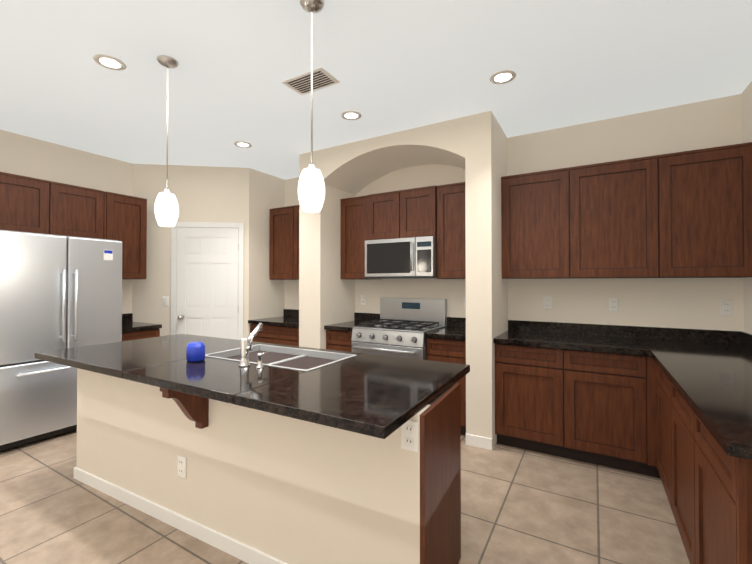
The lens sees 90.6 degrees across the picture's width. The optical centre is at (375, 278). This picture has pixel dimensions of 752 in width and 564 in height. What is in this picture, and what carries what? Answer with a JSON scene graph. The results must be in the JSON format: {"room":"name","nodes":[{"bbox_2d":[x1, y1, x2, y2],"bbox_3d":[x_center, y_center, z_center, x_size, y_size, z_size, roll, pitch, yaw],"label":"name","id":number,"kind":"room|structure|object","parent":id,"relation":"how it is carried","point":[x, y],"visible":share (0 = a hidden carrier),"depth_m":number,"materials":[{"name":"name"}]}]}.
{"room":"kitchen","nodes":[
{"label":"kitchen","id":0,"kind":"room"},
{"bbox_2d":[0,130,132,313],"bbox_3d":[-4.166,0.002,2.507,0.120,2.820,7.790,0,-1,30],"label":"wall","id":1,"kind":"structure","parent":0,"point":[23,155],"depth_m":3.93,"materials":[{"name":"beige paint"}]},
{"bbox_2d":[0,172,103,238],"bbox_3d":[-3.368,-0.667,3.429,0.327,0.528,1.375,0,-1,30],"label":"upper cabinet","id":2,"kind":"object","parent":1,"relation":"attached to","point":[32,205],"visible":0.85,"depth_m":3.55,"materials":[{"name":"brown wood"}]},
{"bbox_2d":[104,191,146,278],"bbox_3d":[-2.905,-0.456,4.219,0.327,0.933,0.419,0,-1,30],"label":"upper cabinet","id":3,"kind":"object","parent":1,"relation":"attached to","point":[126,220],"visible":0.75,"depth_m":4.16,"materials":[{"name":"brown wood"}]},
{"bbox_2d":[132,164,248,337],"bbox_3d":[-2.321,0.025,4.610,1.459,2.820,0.100,0,-1,-7],"label":"wall","id":4,"kind":"structure","parent":0,"point":[210,194],"depth_m":4.56,"materials":[{"name":"beige paint"}]},
{"bbox_2d":[162,296,168,305],"bbox_3d":[-2.560,0.279,4.520,0.072,0.116,0.009,0,-1,-7],"label":"light switch","id":5,"kind":"object","parent":4,"relation":"attached to","point":[165,300],"visible":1,"depth_m":4.52,"materials":[{"name":"white plastic"}]},
{"bbox_2d":[171,222,243,339],"bbox_3d":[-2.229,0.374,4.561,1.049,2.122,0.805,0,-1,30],"label":"door","id":6,"kind":"structure","parent":4,"relation":"attached to","point":[207,278],"depth_m":4.57,"materials":[{"name":"white paint"}]},
{"bbox_2d":[249,168,284,334],"bbox_3d":[-1.476,0.029,4.944,0.100,2.820,0.625,0,-1,30],"label":"wall","id":7,"kind":"structure","parent":0,"point":[266,293],"depth_m":4.84,"materials":[{"name":"beige paint"}]},
{"bbox_2d":[0,430,689,563],"bbox_3d":[-1.620,1.446,1.001,6.020,0.100,7.790,0,-1,30],"label":"floor","id":8,"kind":"structure","parent":0,"point":[521,506],"depth_m":2.19,"materials":[{"name":"beige tile"}]},
{"bbox_2d":[0,230,121,451],"bbox_3d":[-3.039,0.519,3.490,0.767,1.807,0.903,0,-1,30],"label":"refrigerator","id":9,"kind":"object","parent":8,"relation":"on","point":[57,292],"visible":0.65,"depth_m":3.21,"materials":[{"name":"silver metal"}]},
{"bbox_2d":[103,193,106,238],"bbox_3d":[-2.895,0.261,3.950,0.607,2.335,0.019,0,-1,30],"label":"panel","id":10,"kind":"object","parent":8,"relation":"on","point":[104,236],"visible":0.07,"depth_m":3.94,"materials":[{"name":"brown wood"}]},
{"bbox_2d":[122,328,159,340],"bbox_3d":[-2.784,0.993,4.132,0.607,0.874,0.419,0,-1,30],"label":"base cabinet","id":11,"kind":"object","parent":8,"relation":"on","point":[139,334],"visible":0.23,"depth_m":3.99,"materials":[{"name":"brown wood"}]},
{"bbox_2d":[122,313,161,331],"bbox_3d":[-2.770,0.486,4.131,0.637,0.140,0.421,0,-1,30],"label":"countertop","id":12,"kind":"structure","parent":11,"relation":"on","point":[128,324],"depth_m":4.12,"materials":[{"name":"stone"}]},
{"bbox_2d":[40,359,464,563],"bbox_3d":[-0.844,0.973,2.272,2.639,0.874,1.010,0,-1,30],"label":"kitchen island","id":13,"kind":"object","parent":8,"relation":"on","point":[248,450],"depth_m":1.79,"materials":[{"name":"beige paint"}]},
{"bbox_2d":[35,334,469,438],"bbox_3d":[-0.877,0.516,2.309,2.678,0.040,1.110,0,-1,30],"label":"island countertop","id":14,"kind":"structure","parent":13,"relation":"on","point":[370,394],"depth_m":1.83,"materials":[{"name":"black stone"}]},
{"bbox_2d":[186,342,204,361],"bbox_3d":[-1.080,0.441,2.231,0.104,0.108,0.104,0,-1,30],"label":"glass jar","id":15,"kind":"object","parent":14,"relation":"on","point":[195,351],"visible":1,"depth_m":2.19,"materials":[{"name":"blue glass"}]},
{"bbox_2d":[235,323,270,366],"bbox_3d":[-0.672,0.378,2.116,0.163,0.232,0.164,0,-1,30],"label":"faucet","id":16,"kind":"object","parent":14,"relation":"on","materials":[{"name":"silver metal"}]},
{"bbox_2d":[207,343,354,370],"bbox_3d":[-0.621,0.616,2.383,0.877,0.244,0.516,0,-1,30],"label":"sink","id":17,"kind":"object","parent":14,"relation":"in","point":[289,358],"depth_m":2.48,"materials":[{"name":"silver metal"}]},
{"bbox_2d":[250,324,298,345],"bbox_3d":[-1.050,0.999,4.691,0.874,0.874,0.607,0,-1,30],"label":"base cabinet","id":18,"kind":"object","parent":8,"relation":"on","point":[282,335],"visible":0.12,"depth_m":4.42,"materials":[{"name":"brown wood"}]},
{"bbox_2d":[248,309,298,326],"bbox_3d":[-1.058,0.492,4.684,0.874,0.140,0.637,0,-1,30],"label":"countertop","id":19,"kind":"structure","parent":18,"relation":"on","point":[289,318],"depth_m":4.58,"materials":[{"name":"stone"}]},
{"bbox_2d":[326,329,465,435],"bbox_3d":[0.279,0.991,3.924,1.584,0.874,0.587,0,-1,30],"label":"base cabinet","id":20,"kind":"object","parent":8,"relation":"on","point":[447,350],"visible":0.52,"depth_m":3.40,"materials":[{"name":"brown wood"}]},
{"bbox_2d":[324,312,465,340],"bbox_3d":[0.272,0.484,3.917,1.584,0.140,0.617,0,-1,30],"label":"countertop","id":21,"kind":"structure","parent":20,"relation":"on","point":[455,329],"depth_m":3.91,"materials":[{"name":"stone"}]},
{"bbox_2d":[351,298,446,359],"bbox_3d":[0.238,0.825,3.876,0.792,1.205,0.713,0,-1,30],"label":"gas range","id":22,"kind":"object","parent":8,"relation":"on","point":[400,327],"visible":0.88,"depth_m":3.77,"materials":[{"name":"silver metal"}]},
{"bbox_2d":[299,111,507,448],"bbox_3d":[0.223,0.018,3.918,2.110,2.820,0.680,0,-1,30],"label":"arch","id":23,"kind":"object","parent":8,"relation":"on","point":[474,146],"visible":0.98,"depth_m":3.43,"materials":[{"name":"beige paint"}]},
{"bbox_2d":[466,433,491,449],"bbox_3d":[-1.777,1.348,0.734,5.780,0.090,6.930,0,-1,30],"label":"baseboard","id":24,"kind":"structure","parent":23,"relation":"attached to","point":[479,441],"depth_m":3.12,"materials":[{"name":"white wood"}]},
{"bbox_2d":[495,343,574,459],"bbox_3d":[1.410,0.983,3.251,0.596,0.874,0.608,0,-1,30],"label":"base cabinet","id":25,"kind":"object","parent":8,"relation":"on","point":[535,386],"depth_m":2.99,"materials":[{"name":"brown wood"}]},
{"bbox_2d":[493,320,648,354],"bbox_3d":[1.598,0.475,3.129,1.050,0.140,0.637,0,-1,30],"label":"countertop","id":26,"kind":"structure","parent":25,"relation":"on","point":[621,339],"depth_m":3.15,"materials":[{"name":"stone"}]},
{"bbox_2d":[575,350,630,471],"bbox_3d":[1.820,0.981,3.011,0.647,0.874,0.608,0,-1,30],"label":"base cabinet","id":27,"kind":"object","parent":8,"relation":"on","point":[602,379],"depth_m":2.75,"materials":[{"name":"brown wood"}]},
{"bbox_2d":[647,356,670,506],"bbox_3d":[2.021,0.971,2.162,0.657,0.874,0.693,0,-1,30],"label":"base cabinet","id":28,"kind":"object","parent":8,"relation":"on","point":[658,384],"depth_m":2.48,"materials":[{"name":"brown wood"}]},
{"bbox_2d":[645,327,751,459],"bbox_3d":[1.899,0.462,1.956,0.654,0.140,2.357,0,-1,30],"label":"countertop","id":29,"kind":"structure","parent":28,"relation":"on","point":[708,373],"depth_m":1.90,"materials":[{"name":"stone"}]},
{"bbox_2d":[671,383,686,552],"bbox_3d":[1.766,0.966,1.677,0.607,0.874,0.697,0,-1,30],"label":"base cabinet","id":30,"kind":"object","parent":8,"relation":"on","point":[678,408],"depth_m":1.91,"materials":[{"name":"brown wood"}]},
{"bbox_2d":[683,398,751,563],"bbox_3d":[1.501,0.961,1.225,0.607,0.874,0.643,0,-1,30],"label":"base cabinet","id":31,"kind":"object","parent":8,"relation":"on","point":[719,485],"depth_m":1.35,"materials":[{"name":"brown wood"}]},
{"bbox_2d":[0,0,751,179],"bbox_3d":[-1.620,-1.474,1.033,6.020,0.100,7.790,0,-1,30],"label":"ceiling","id":32,"kind":"structure","parent":0,"point":[392,66],"depth_m":2.48,"materials":[{"name":"white paint"}]},
{"bbox_2d":[93,54,125,70],"bbox_3d":[-1.732,-1.405,2.422,0.176,0.008,0.176,0,-1,30],"label":"recessed light","id":33,"kind":"object","parent":32,"relation":"in","point":[114,63],"visible":1,"depth_m":2.41,"materials":[{"name":"white"}]},
{"bbox_2d":[154,55,178,226],"bbox_3d":[-1.350,-0.873,2.405,0.138,1.070,0.138,0,-1,30],"label":"pendant light","id":34,"kind":"object","parent":32,"relation":"hanging from","point":[166,208],"visible":1,"depth_m":2.37,"materials":[{"name":"white glass"}]},
{"bbox_2d":[234,141,251,147],"bbox_3d":[-1.382,-1.389,3.863,0.176,0.008,0.176,0,-1,30],"label":"recessed light","id":35,"kind":"object","parent":32,"relation":"in","point":[243,144],"visible":0.98,"depth_m":3.86,"materials":[{"name":"white"}]},
{"bbox_2d":[282,67,339,94],"bbox_3d":[-0.466,-1.401,2.657,0.360,0.009,0.210,0,-1,30],"label":"ceiling vent","id":36,"kind":"object","parent":32,"relation":"in","point":[301,83],"visible":0.98,"depth_m":2.64,"materials":[{"name":"white metal"}]},
{"bbox_2d":[298,0,324,211],"bbox_3d":[-0.329,-0.879,1.901,0.138,1.070,0.138,0,-1,30],"label":"pendant light","id":37,"kind":"object","parent":32,"relation":"hanging from","point":[311,190],"visible":1,"depth_m":1.86,"materials":[{"name":"white glass"}]},
{"bbox_2d":[341,110,360,119],"bbox_3d":[-0.212,-1.396,3.191,0.176,0.008,0.176,0,-1,30],"label":"recessed light","id":38,"kind":"object","parent":32,"relation":"in","point":[351,115],"visible":1,"depth_m":3.18,"materials":[{"name":"white"}]},
{"bbox_2d":[490,70,515,83],"bbox_3d":[0.885,-1.403,2.595,0.176,0.008,0.176,0,-1,30],"label":"recessed light","id":39,"kind":"object","parent":32,"relation":"in","point":[501,77],"visible":1,"depth_m":2.58,"materials":[{"name":"white"}]},
{"bbox_2d":[285,94,743,330],"bbox_3d":[0.317,0.022,4.326,5.780,2.820,0.120,0,-1,30],"label":"wall","id":40,"kind":"structure","parent":0,"point":[689,303],"depth_m":3.28,"materials":[{"name":"beige paint"}]},
{"bbox_2d":[269,205,298,279],"bbox_3d":[-0.964,-0.449,4.825,0.844,0.933,0.317,0,-1,30],"label":"upper cabinet","id":41,"kind":"object","parent":40,"relation":"attached to","point":[283,243],"visible":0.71,"depth_m":4.78,"materials":[{"name":"brown wood"}]},
{"bbox_2d":[361,295,365,304],"bbox_3d":[-0.157,0.264,4.524,0.072,0.116,0.009,0,-1,30],"label":"outlet","id":42,"kind":"object","parent":40,"relation":"attached to","point":[363,299],"visible":1,"depth_m":4.52,"materials":[{"name":"white plastic"}]},
{"bbox_2d":[340,182,465,278],"bbox_3d":[0.343,-0.457,4.048,1.584,0.933,0.337,0,-1,30],"label":"upper cabinet","id":43,"kind":"object","parent":40,"relation":"attached to","point":[438,212],"visible":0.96,"depth_m":3.86,"materials":[{"name":"brown wood"}]},
{"bbox_2d":[365,236,436,278],"bbox_3d":[0.308,-0.204,4.005,0.794,0.415,0.441,0,-1,30],"label":"over-the-range microwave","id":44,"kind":"object","parent":43,"relation":"attached to","point":[408,258],"visible":1,"depth_m":3.83,"materials":[{"name":"silver metal"}]},
{"bbox_2d":[501,166,580,278],"bbox_3d":[1.498,-0.465,3.383,0.630,0.934,0.318,0,-1,30],"label":"upper cabinet","id":45,"kind":"object","parent":40,"relation":"attached to","point":[541,211],"depth_m":3.24,"materials":[{"name":"brown wood"}]},
{"bbox_2d":[544,297,551,308],"bbox_3d":[1.613,0.233,3.488,0.072,0.116,0.009,0,-1,30],"label":"outlet","id":46,"kind":"object","parent":40,"relation":"attached to","point":[547,302],"visible":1,"depth_m":3.48,"materials":[{"name":"white plastic"}]},
{"bbox_2d":[609,298,618,311],"bbox_3d":[2.061,0.230,3.225,0.072,0.116,0.009,0,-1,30],"label":"outlet","id":47,"kind":"object","parent":40,"relation":"attached to","point":[613,304],"visible":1,"depth_m":3.22,"materials":[{"name":"white plastic"}]},
{"bbox_2d":[581,153,672,277],"bbox_3d":[1.966,-0.468,3.109,0.746,0.934,0.318,0,-1,30],"label":"upper cabinet","id":48,"kind":"object","parent":40,"relation":"attached to","point":[627,205],"depth_m":2.93,"materials":[{"name":"brown wood"}]},
{"bbox_2d":[673,142,751,277],"bbox_3d":[2.429,-0.471,2.838,0.620,0.934,0.318,0,-1,30],"label":"upper cabinet","id":49,"kind":"object","parent":40,"relation":"attached to","point":[686,214],"depth_m":2.67,"materials":[{"name":"brown wood"}]},
{"bbox_2d":[720,300,732,314],"bbox_3d":[2.691,0.226,2.857,0.072,0.116,0.009,0,-1,30],"label":"outlet","id":50,"kind":"object","parent":40,"relation":"attached to","point":[726,307],"visible":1,"depth_m":2.85,"materials":[{"name":"white plastic"}]},
{"bbox_2d":[741,81,751,333],"bbox_3d":[0.925,-0.030,-0.474,0.120,2.820,7.790,0,-1,30],"label":"wall","id":51,"kind":"structure","parent":0,"point":[746,98],"depth_m":2.73,"materials":[{"name":"beige paint"}]}
]}

